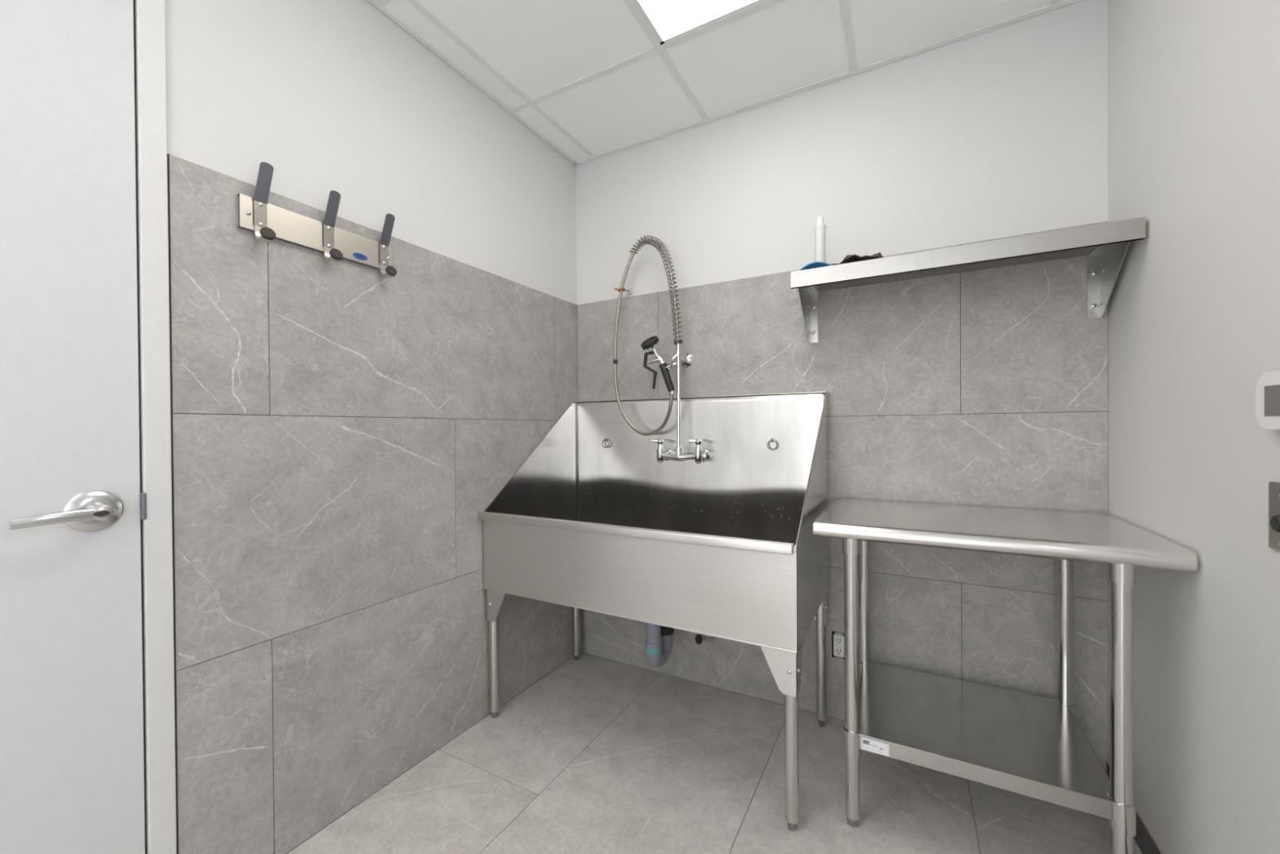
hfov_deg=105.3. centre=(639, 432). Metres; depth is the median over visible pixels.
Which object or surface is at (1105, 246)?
wall shelf
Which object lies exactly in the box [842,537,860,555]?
socket
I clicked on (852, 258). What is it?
crumpled cloth
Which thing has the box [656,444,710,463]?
faucet
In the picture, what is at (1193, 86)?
wall
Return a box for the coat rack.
[236,161,396,278]
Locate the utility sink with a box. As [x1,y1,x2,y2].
[477,391,828,831]
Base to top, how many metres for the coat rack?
0.197 m
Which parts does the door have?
handle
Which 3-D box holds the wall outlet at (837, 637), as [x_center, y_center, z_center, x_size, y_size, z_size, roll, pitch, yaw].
[0.786,0.842,1.931,0.054,0.104,0.013,0,0,29]
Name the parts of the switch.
knob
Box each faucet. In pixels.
[613,235,710,463]
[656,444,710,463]
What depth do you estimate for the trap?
1.98 m
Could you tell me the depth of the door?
0.99 m
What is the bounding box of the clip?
[613,287,632,293]
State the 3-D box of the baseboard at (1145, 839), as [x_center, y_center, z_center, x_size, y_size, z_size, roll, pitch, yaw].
[0.455,1.107,-0.333,0.007,0.094,4.300,0,0,29]
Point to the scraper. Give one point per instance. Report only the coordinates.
(815, 264)
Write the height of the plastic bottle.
0.211 m
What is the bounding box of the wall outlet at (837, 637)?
[831,631,844,659]
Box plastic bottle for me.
[813,216,826,262]
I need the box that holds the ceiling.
[367,0,1081,164]
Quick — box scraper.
[800,262,831,271]
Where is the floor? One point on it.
(597, 755)
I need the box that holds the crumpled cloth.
[831,252,883,265]
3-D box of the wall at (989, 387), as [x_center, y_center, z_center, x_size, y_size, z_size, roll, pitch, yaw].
[0.608,-0.175,2.089,2.294,2.625,0.121,0,0,29]
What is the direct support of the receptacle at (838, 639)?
attached to the wall outlet at (837, 637)
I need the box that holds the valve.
[695,633,716,644]
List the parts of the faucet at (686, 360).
lever handle, lever handle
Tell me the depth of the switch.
0.83 m
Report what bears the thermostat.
attached to the wall at (1193, 86)
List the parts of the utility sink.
leg, panel, leg, panel, leg, panel, leg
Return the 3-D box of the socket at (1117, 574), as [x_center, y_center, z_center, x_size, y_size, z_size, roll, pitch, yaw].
[1.121,0.321,1.139,0.047,0.055,0.047,0,0,29]
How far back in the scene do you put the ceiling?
1.77 m
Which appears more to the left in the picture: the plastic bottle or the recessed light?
the recessed light
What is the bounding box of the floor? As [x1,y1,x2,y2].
[285,652,1142,853]
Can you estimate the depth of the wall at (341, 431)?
1.47 m
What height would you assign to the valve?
0.288 m
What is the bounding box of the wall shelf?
[790,216,1145,342]
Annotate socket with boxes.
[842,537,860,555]
[1106,564,1135,584]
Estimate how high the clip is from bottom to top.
0.039 m
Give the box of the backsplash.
[575,392,825,545]
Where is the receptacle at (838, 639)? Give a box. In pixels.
[833,634,844,657]
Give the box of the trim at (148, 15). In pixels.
[133,0,176,853]
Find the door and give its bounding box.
[0,0,145,853]
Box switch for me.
[1268,481,1279,551]
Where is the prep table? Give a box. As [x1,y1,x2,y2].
[813,497,1197,853]
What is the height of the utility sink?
1.299 m
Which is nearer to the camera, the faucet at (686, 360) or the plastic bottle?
the plastic bottle
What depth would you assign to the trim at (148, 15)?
1.10 m
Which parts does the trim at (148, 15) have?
strike plate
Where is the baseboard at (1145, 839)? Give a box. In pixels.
[1106,759,1165,853]
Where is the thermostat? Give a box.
[1255,370,1279,429]
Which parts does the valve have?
valve knob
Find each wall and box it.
[164,0,577,853]
[575,0,1108,770]
[1107,0,1279,853]
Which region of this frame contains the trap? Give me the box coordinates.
[644,622,674,666]
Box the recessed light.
[631,0,765,44]
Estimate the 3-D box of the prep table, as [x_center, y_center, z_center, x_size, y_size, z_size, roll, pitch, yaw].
[0.993,0.699,1.492,0.794,0.878,0.551,0,0,29]

